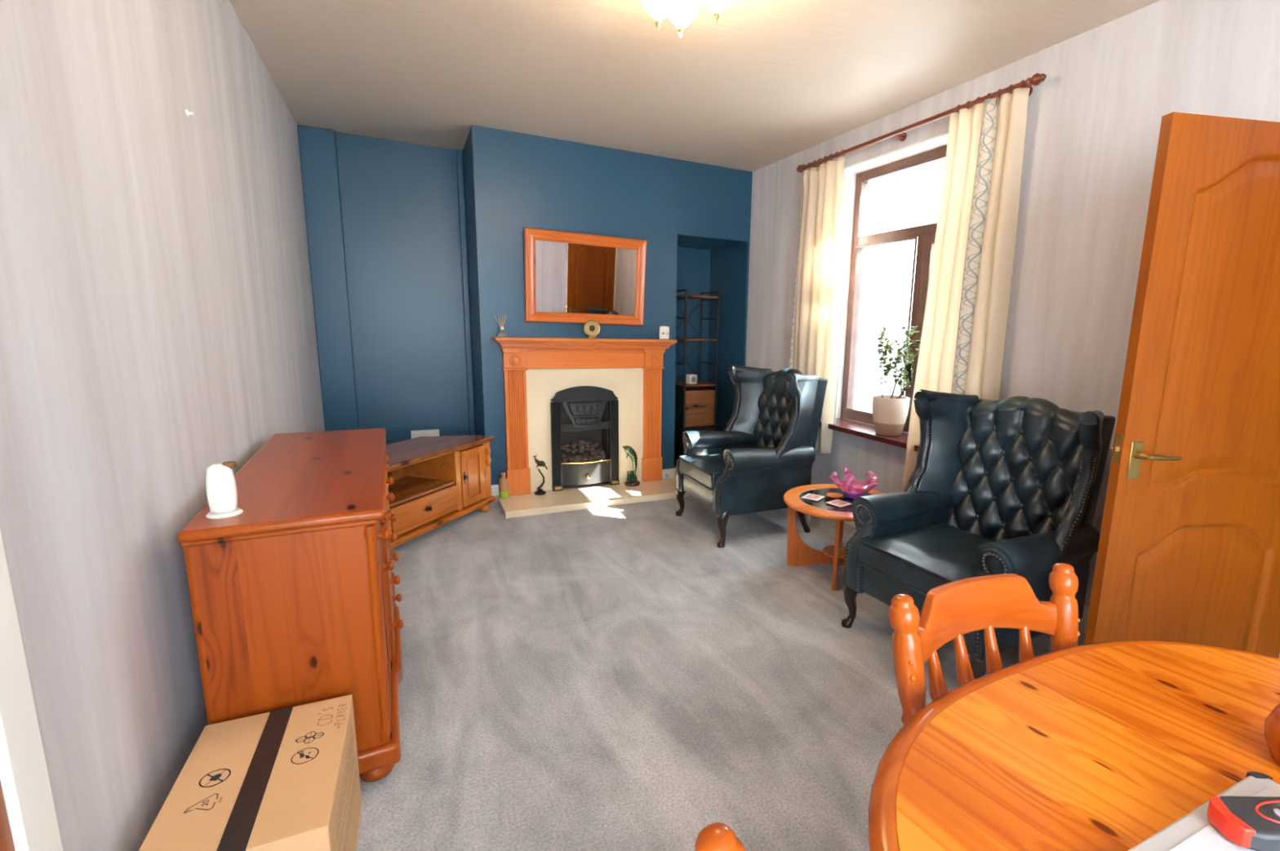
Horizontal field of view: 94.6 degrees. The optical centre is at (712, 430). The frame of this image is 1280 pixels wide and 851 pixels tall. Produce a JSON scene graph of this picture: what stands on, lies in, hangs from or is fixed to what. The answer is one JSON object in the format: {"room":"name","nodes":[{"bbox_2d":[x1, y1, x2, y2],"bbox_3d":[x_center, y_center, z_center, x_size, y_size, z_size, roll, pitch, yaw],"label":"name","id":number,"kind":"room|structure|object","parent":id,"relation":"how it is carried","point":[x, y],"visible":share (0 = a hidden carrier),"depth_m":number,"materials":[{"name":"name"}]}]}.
{"room":"living room","nodes":[
{"label":"living room","id":0,"kind":"room"},
{"bbox_2d":[0,0,324,850],"bbox_3d":[-1.468,-0.246,1.288,0.250,2.660,7.380,-4,11,-27],"label":"wall","id":1,"kind":"structure","parent":0,"point":[157,330],"depth_m":1.35,"materials":[{"name":"paint"}]},
{"bbox_2d":[0,782,14,850],"bbox_3d":[-0.848,0.261,0.436,0.012,1.990,0.835,-4,11,-27],"label":"door","id":2,"kind":"structure","parent":1,"relation":"in","point":[6,844],"depth_m":0.86,"materials":[{"name":"brown wood"}]},
{"bbox_2d":[0,529,62,850],"bbox_3d":[-0.842,0.217,0.431,0.022,2.080,1.015,-4,11,-27],"label":"trim","id":3,"kind":"structure","parent":1,"relation":"attached to","point":[24,781],"depth_m":0.89,"materials":[{"name":"white paint"}]},
{"bbox_2d":[185,109,193,116],"bbox_3d":[-1.672,-1.016,1.875,0.016,0.020,0.020,-4,11,-27],"label":"plug","id":4,"kind":"object","parent":1,"relation":"attached to","point":[187,112],"visible":1,"depth_m":1.87,"materials":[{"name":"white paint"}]},
{"bbox_2d":[335,132,710,444],"bbox_3d":[-1.540,-0.943,5.206,3.294,2.660,0.250,-4,11,-27],"label":"wall","id":5,"kind":"structure","parent":0,"point":[399,200],"depth_m":4.59,"materials":[{"name":"blue paint"}]},
{"bbox_2d":[297,124,475,435],"bbox_3d":[-2.459,-0.854,4.568,1.066,2.660,0.045,-4,11,-27],"label":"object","id":6,"kind":"structure","parent":5,"relation":"attached to","point":[317,146],"depth_m":4.33,"materials":[{"name":"blue paint"}]},
{"bbox_2d":[410,429,439,439],"bbox_3d":[-2.357,0.024,4.806,0.206,0.065,0.016,-4,11,-27],"label":"wall socket","id":7,"kind":"object","parent":5,"relation":"attached to","point":[434,433],"visible":0.66,"depth_m":4.80,"materials":[{"name":"white plastic"}]},
{"bbox_2d":[462,124,752,486],"bbox_3d":[-0.845,-0.894,5.032,2.227,2.660,0.710,-4,11,-27],"label":"wall","id":8,"kind":"structure","parent":0,"point":[514,182],"depth_m":4.43,"materials":[{"name":"blue paint"}]},
{"bbox_2d":[491,484,499,502],"bbox_3d":[-1.636,0.472,4.458,0.139,0.130,0.018,-4,11,-27],"label":"baseboard","id":9,"kind":"structure","parent":8,"relation":"attached to","point":[495,488],"depth_m":4.44,"materials":[{"name":"white paint"}]},
{"bbox_2d":[524,227,646,325],"bbox_3d":[-0.951,-1.152,4.470,0.935,0.670,0.082,-4,11,-27],"label":"wall mirror","id":10,"kind":"object","parent":8,"relation":"attached to","point":[570,277],"visible":0.97,"depth_m":4.45,"materials":[{"name":"brown wood"}]},
{"bbox_2d":[535,240,636,315],"bbox_3d":[-0.954,-1.153,4.475,0.782,0.516,0.002,-3,15,-27],"label":"mirror glass","id":11,"kind":"object","parent":10,"relation":"attached to","point":[574,277],"depth_m":4.46,"materials":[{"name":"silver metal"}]},
{"bbox_2d":[662,468,675,481],"bbox_3d":[-0.391,0.393,5.101,0.163,0.125,0.018,-4,11,-27],"label":"baseboard","id":12,"kind":"structure","parent":8,"relation":"attached to","point":[670,472],"depth_m":5.10,"materials":[{"name":"white paint"}]},
{"bbox_2d":[229,0,1160,172],"bbox_3d":[0.144,-1.718,1.858,3.804,0.120,7.380,-4,11,-27],"label":"ceiling","id":13,"kind":"structure","parent":0,"point":[767,82],"depth_m":2.97,"materials":[{"name":"beige paint"}]},
{"bbox_2d":[641,0,731,38],"bbox_3d":[-0.078,-1.585,2.177,0.354,0.264,0.230,5,11,21],"label":"ceiling light","id":14,"kind":"object","parent":13,"relation":"attached to","point":[681,13],"visible":1,"depth_m":2.12,"materials":[{"name":"white glass"}]},
{"bbox_2d":[355,466,1085,850],"bbox_3d":[0.072,1.019,2.344,3.804,0.120,7.380,-4,11,-27],"label":"floor","id":15,"kind":"structure","parent":0,"point":[616,677],"depth_m":2.23,"materials":[{"name":"grey carpet"}]},
{"bbox_2d":[138,694,361,850],"bbox_3d":[-1.026,0.933,1.353,0.316,0.339,0.474,-3,11,-26],"label":"cardboard box","id":16,"kind":"object","parent":15,"relation":"on","point":[286,779],"visible":1,"depth_m":1.30,"materials":[{"name":"brown cardboard"}]},
{"bbox_2d":[177,428,403,782],"bbox_3d":[-1.409,0.525,2.157,0.453,0.840,1.385,-4,11,-28],"label":"sideboard","id":17,"kind":"object","parent":15,"relation":"on","point":[293,597],"visible":0.95,"depth_m":1.58,"materials":[{"name":"brown wood"}]},
{"bbox_2d":[205,461,243,519],"bbox_3d":[-1.258,0.149,1.503,0.076,0.138,0.076,-4,11,-27],"label":"air freshener","id":18,"kind":"object","parent":17,"relation":"on","point":[220,482],"visible":1,"depth_m":1.49,"materials":[{"name":"white plastic"}]},
{"bbox_2d":[386,435,496,555],"bbox_3d":[-1.919,0.372,3.804,0.469,0.540,1.034,4,10,14],"label":"tv stand","id":19,"kind":"object","parent":15,"relation":"on","point":[438,481],"visible":0.64,"depth_m":3.85,"materials":[{"name":"brown wood"}]},
{"bbox_2d":[388,476,454,507],"bbox_3d":[-1.962,0.378,3.631,0.380,0.018,0.610,4,10,14],"label":"shelf","id":20,"kind":"object","parent":19,"relation":"attached to","point":[404,489],"depth_m":3.71,"materials":[{"name":"brown wood"}]},
{"bbox_2d":[496,477,691,519],"bbox_3d":[-0.907,0.508,4.596,1.430,0.048,0.459,-4,11,-27],"label":"hearth","id":21,"kind":"object","parent":15,"relation":"on","point":[579,498],"visible":0.81,"depth_m":4.47,"materials":[{"name":"beige stone"}]},
{"bbox_2d":[498,472,508,498],"bbox_3d":[-1.561,0.407,4.380,0.068,0.192,0.068,-4,11,-27],"label":"glass bottle","id":22,"kind":"object","parent":21,"relation":"on","point":[503,482],"visible":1,"depth_m":4.36,"materials":[{"name":"green glass"}]},
{"bbox_2d":[532,454,547,495],"bbox_3d":[-1.324,0.331,4.493,0.088,0.315,0.092,5,11,21],"label":"figurine","id":23,"kind":"object","parent":21,"relation":"on","point":[540,491],"visible":1,"depth_m":4.49,"materials":[{"name":"brown metal"}]},
{"bbox_2d":[525,368,643,492],"bbox_3d":[-1.002,-0.029,4.689,0.940,0.971,0.029,-4,11,-27],"label":"panel","id":24,"kind":"object","parent":21,"relation":"on","point":[626,384],"visible":0.6,"depth_m":4.60,"materials":[{"name":"beige stone"}]},
{"bbox_2d":[492,337,677,496],"bbox_3d":[-0.960,-0.125,4.610,1.397,1.189,0.175,-4,11,-27],"label":"fireplace surround","id":25,"kind":"object","parent":21,"relation":"on","point":[519,354],"visible":1,"depth_m":4.47,"materials":[{"name":"brown wood"}]},
{"bbox_2d":[494,314,506,337],"bbox_3d":[-1.507,-0.750,4.180,0.059,0.162,0.064,5,11,21],"label":"reed diffuser","id":26,"kind":"object","parent":25,"relation":"on","point":[501,334],"visible":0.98,"depth_m":4.18,"materials":[{"name":"white"}]},
{"bbox_2d":[497,329,506,337],"bbox_3d":[-1.506,-0.699,4.193,0.056,0.058,0.056,-4,11,-27],"label":"bottle","id":27,"kind":"object","parent":26,"relation":"attached to","point":[501,334],"depth_m":4.18,"materials":[{"name":"white"}]},
{"bbox_2d":[492,337,677,342],"bbox_3d":[-0.945,-0.699,4.508,1.397,0.023,0.175,-4,11,-27],"label":"mantel shelf","id":28,"kind":"object","parent":25,"relation":"attached to","point":[498,340],"depth_m":4.37,"materials":[{"name":"brown wood"}]},
{"bbox_2d":[582,320,599,338],"bbox_3d":[-0.918,-0.771,4.449,0.128,0.141,0.036,-4,11,-27],"label":"mantel clock","id":29,"kind":"object","parent":25,"relation":"on","point":[591,328],"visible":1,"depth_m":4.44,"materials":[{"name":"gold metal"}]},
{"bbox_2d":[658,326,669,339],"bbox_3d":[-0.390,-0.792,4.735,0.084,0.108,0.034,-4,11,-27],"label":"fire alarm","id":30,"kind":"object","parent":25,"relation":"on","point":[664,331],"visible":0.98,"depth_m":4.72,"materials":[{"name":"white plastic"}]},
{"bbox_2d":[550,386,619,491],"bbox_3d":[-1.044,0.040,4.730,0.540,0.819,0.303,-4,11,-27],"label":"fireplace insert","id":31,"kind":"object","parent":21,"relation":"on","point":[580,424],"visible":0.99,"depth_m":4.67,"materials":[{"name":"black metal"}]},
{"bbox_2d":[622,445,639,486],"bbox_3d":[-0.659,0.281,4.822,0.128,0.332,0.128,5,11,17],"label":"figurine","id":32,"kind":"object","parent":21,"relation":"on","point":[632,481],"visible":1,"depth_m":4.81,"materials":[{"name":"green ceramic"}]},
{"bbox_2d":[674,288,719,466],"bbox_3d":[-0.180,-0.439,5.413,0.334,1.665,0.369,-4,11,-27],"label":"shelving unit","id":33,"kind":"object","parent":15,"relation":"on","point":[695,405],"visible":0.65,"depth_m":5.32,"materials":[{"name":"black metal"}]},
{"bbox_2d":[685,373,697,384],"bbox_3d":[-0.197,-0.468,5.312,0.084,0.084,0.085,-7,13,-41],"label":"ornament","id":34,"kind":"object","parent":33,"relation":"on","point":[691,379],"visible":0.87,"depth_m":5.28,"materials":[{"name":"silver"}]},
{"bbox_2d":[693,822,745,850],"bbox_3d":[0.259,0.840,0.516,0.505,0.883,0.477,-3,11,-23],"label":"dining chair","id":35,"kind":"object","parent":15,"relation":"on","point":[715,837],"visible":1,"depth_m":0.55,"materials":[{"name":"brown wood"}]},
{"bbox_2d":[675,364,827,548],"bbox_3d":[0.243,0.116,4.021,0.816,1.085,0.836,-4,11,-26],"label":"armchair","id":36,"kind":"object","parent":15,"relation":"on","point":[766,450],"visible":1,"depth_m":3.83,"materials":[{"name":"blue leather"}]},
{"bbox_2d":[679,453,725,489],"bbox_3d":[0.130,0.251,3.990,0.555,0.129,0.524,-4,11,-26],"label":"seat cushion","id":37,"kind":"object","parent":36,"relation":"on","point":[704,469],"depth_m":3.87,"materials":[{"name":"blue leather"}]},
{"bbox_2d":[783,484,885,591],"bbox_3d":[0.718,0.589,3.314,0.650,0.420,0.650,-4,11,-27],"label":"coffee table","id":38,"kind":"object","parent":15,"relation":"on","point":[799,553],"visible":0.66,"depth_m":3.35,"materials":[{"name":"brown wood"}]},
{"bbox_2d":[801,493,824,501],"bbox_3d":[0.564,0.373,3.289,0.100,0.006,0.100,8,12,33],"label":"coaster","id":39,"kind":"object","parent":38,"relation":"on","point":[809,496],"visible":1,"depth_m":3.28,"materials":[{"name":"beige"}]},
{"bbox_2d":[805,494,821,499],"bbox_3d":[0.564,0.370,3.289,0.068,0.001,0.068,8,12,33],"label":"print","id":40,"kind":"object","parent":39,"relation":"on","point":[807,496],"depth_m":3.28},
{"bbox_2d":[826,493,843,497],"bbox_3d":[0.695,0.367,3.340,0.094,0.006,0.094,-4,11,-27],"label":"coaster","id":41,"kind":"object","parent":38,"relation":"on","point":[829,495],"visible":1,"depth_m":3.33,"materials":[{"name":"brown wood"}]},
{"bbox_2d":[826,499,852,507],"bbox_3d":[0.687,0.394,3.186,0.100,0.006,0.100,-7,13,-38],"label":"coaster","id":42,"kind":"object","parent":38,"relation":"on","point":[837,503],"visible":1,"depth_m":3.18,"materials":[{"name":"beige"}]},
{"bbox_2d":[830,500,847,505],"bbox_3d":[0.687,0.392,3.186,0.068,0.001,0.068,-7,13,-38],"label":"print","id":43,"kind":"object","parent":42,"relation":"on","point":[834,502],"depth_m":3.18},
{"bbox_2d":[829,467,878,499],"bbox_3d":[0.814,0.306,3.317,0.271,0.140,0.273,-4,11,-27],"label":"glass bowl","id":44,"kind":"object","parent":38,"relation":"on","point":[853,488],"visible":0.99,"depth_m":3.30,"materials":[{"name":"purple"}]},
{"bbox_2d":[840,389,1115,679],"bbox_3d":[1.118,0.404,2.527,0.816,1.085,0.836,-4,12,-30],"label":"armchair","id":45,"kind":"object","parent":15,"relation":"on","point":[1011,485],"visible":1,"depth_m":2.53,"materials":[{"name":"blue leather"}]},
{"bbox_2d":[857,523,995,595],"bbox_3d":[1.009,0.540,2.488,0.555,0.129,0.524,-4,12,-30],"label":"seat cushion","id":46,"kind":"object","parent":45,"relation":"on","point":[919,557],"depth_m":2.43,"materials":[{"name":"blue leather"}]},
{"bbox_2d":[888,563,1079,724],"bbox_3d":[0.607,0.756,1.041,0.477,0.883,0.505,-3,11,-23],"label":"dining chair","id":47,"kind":"object","parent":15,"relation":"on","point":[953,610],"visible":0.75,"depth_m":1.17,"materials":[{"name":"brown wood"}]},
{"bbox_2d":[868,640,1279,850],"bbox_3d":[0.926,0.936,0.422,1.280,0.746,1.686,-4,11,-27],"label":"dining table","id":48,"kind":"object","parent":15,"relation":"on","point":[1105,746],"visible":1,"depth_m":0.86,"materials":[{"name":"brown wood"}]},
{"bbox_2d":[1128,771,1279,850],"bbox_3d":[0.642,0.501,0.628,0.334,0.024,0.234,-3,11,-26],"label":"paper","id":49,"kind":"object","parent":48,"relation":"on","point":[1193,832],"visible":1,"depth_m":0.70,"materials":[{"name":"white paper"}]},
{"bbox_2d":[1206,795,1279,850],"bbox_3d":[0.678,0.464,0.693,0.162,0.028,0.060,1,10,-1],"label":"tape measure","id":50,"kind":"object","parent":49,"relation":"on","point":[1251,823],"visible":1,"depth_m":0.68,"materials":[{"name":"red plastic"}]},
{"bbox_2d":[1263,703,1279,765],"bbox_3d":[0.844,0.441,0.829,0.096,0.082,0.096,-4,11,-27],"label":"wooden pot","id":51,"kind":"object","parent":48,"relation":"on","point":[1272,722],"visible":1,"depth_m":0.84,"materials":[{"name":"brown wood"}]},
{"bbox_2d":[707,0,1279,657],"bbox_3d":[1.671,-0.452,2.908,0.280,2.660,7.380,-4,11,-27],"label":"wall","id":52,"kind":"structure","parent":0,"point":[1093,124],"depth_m":2.67,"materials":[{"name":"paint"}]},
{"bbox_2d":[819,417,919,451],"bbox_3d":[1.121,0.030,3.805,0.270,0.034,1.390,-4,11,-27],"label":"window sill","id":53,"kind":"structure","parent":52,"relation":"attached to","point":[850,427],"depth_m":3.85,"materials":[{"name":"red wood"}]},
{"bbox_2d":[871,325,920,436],"bbox_3d":[1.128,-0.352,3.688,0.234,0.759,0.365,-4,11,-27],"label":"potted plant","id":54,"kind":"object","parent":53,"relation":"on","point":[890,412],"visible":0.9,"depth_m":3.63,"materials":[{"name":"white ceramic"}]},
{"bbox_2d":[835,132,948,419],"bbox_3d":[1.249,-0.842,3.700,0.258,1.750,1.260,-4,11,-27],"label":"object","id":55,"kind":"structure","parent":52,"relation":"attached to","point":[940,140],"depth_m":4.10,"materials":[{"name":"white paint"}]},
{"bbox_2d":[840,145,946,433],"bbox_3d":[1.291,-0.845,3.722,0.082,1.726,1.236,-4,11,-27],"label":"window","id":56,"kind":"structure","parent":52,"relation":"in","point":[925,235],"depth_m":3.90,"materials":[{"name":"brown wood"}]},
{"bbox_2d":[796,73,1046,173],"bbox_3d":[1.088,-1.752,3.476,0.120,0.052,1.900,-4,11,-27],"label":"curtain rod","id":57,"kind":"object","parent":52,"relation":"attached to","point":[1036,80],"visible":0.88,"depth_m":3.19,"materials":[{"name":"brown wood"}]},
{"bbox_2d":[788,155,845,453],"bbox_3d":[0.726,-0.866,4.218,0.104,1.990,0.588,-3,11,-25],"label":"curtain","id":58,"kind":"object","parent":57,"relation":"hanging from","point":[815,348],"visible":0.77,"depth_m":4.10,"materials":[{"name":"beige fabric"}]},
{"bbox_2d":[902,87,1030,488],"bbox_3d":[1.311,-0.637,3.111,0.112,2.054,0.554,-4,12,-30],"label":"curtain","id":59,"kind":"object","parent":57,"relation":"hanging from","point":[962,343],"visible":0.77,"depth_m":3.00,"materials":[{"name":"beige fabric"}]},
{"bbox_2d":[844,521,1088,634],"bbox_3d":[1.125,0.656,3.824,0.018,0.130,3.730,-4,11,-27],"label":"baseboard","id":60,"kind":"structure","parent":52,"relation":"attached to","point":[1082,624],"depth_m":2.70,"materials":[{"name":"white paint"}]},
{"bbox_2d":[1084,111,1279,657],"bbox_3d":[1.649,0.069,1.896,0.785,1.975,0.152,0,10,-7],"label":"door","id":61,"kind":"structure","parent":52,"relation":"in","point":[1188,552],"depth_m":1.85,"materials":[{"name":"brown wood"}]},
{"bbox_3d":[12.353,0.531,7.780,23.020,0.170,50.000,-4,11,-27],"label":"ground","id":62,"kind":"structure","parent":0,"visible":0},
{"bbox_2d":[853,161,945,413],"bbox_3d":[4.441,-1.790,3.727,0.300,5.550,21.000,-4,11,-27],"label":"window pane","id":63,"kind":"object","parent":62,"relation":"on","point":[912,198],"depth_m":7.56,"materials":[{"name":"white"}]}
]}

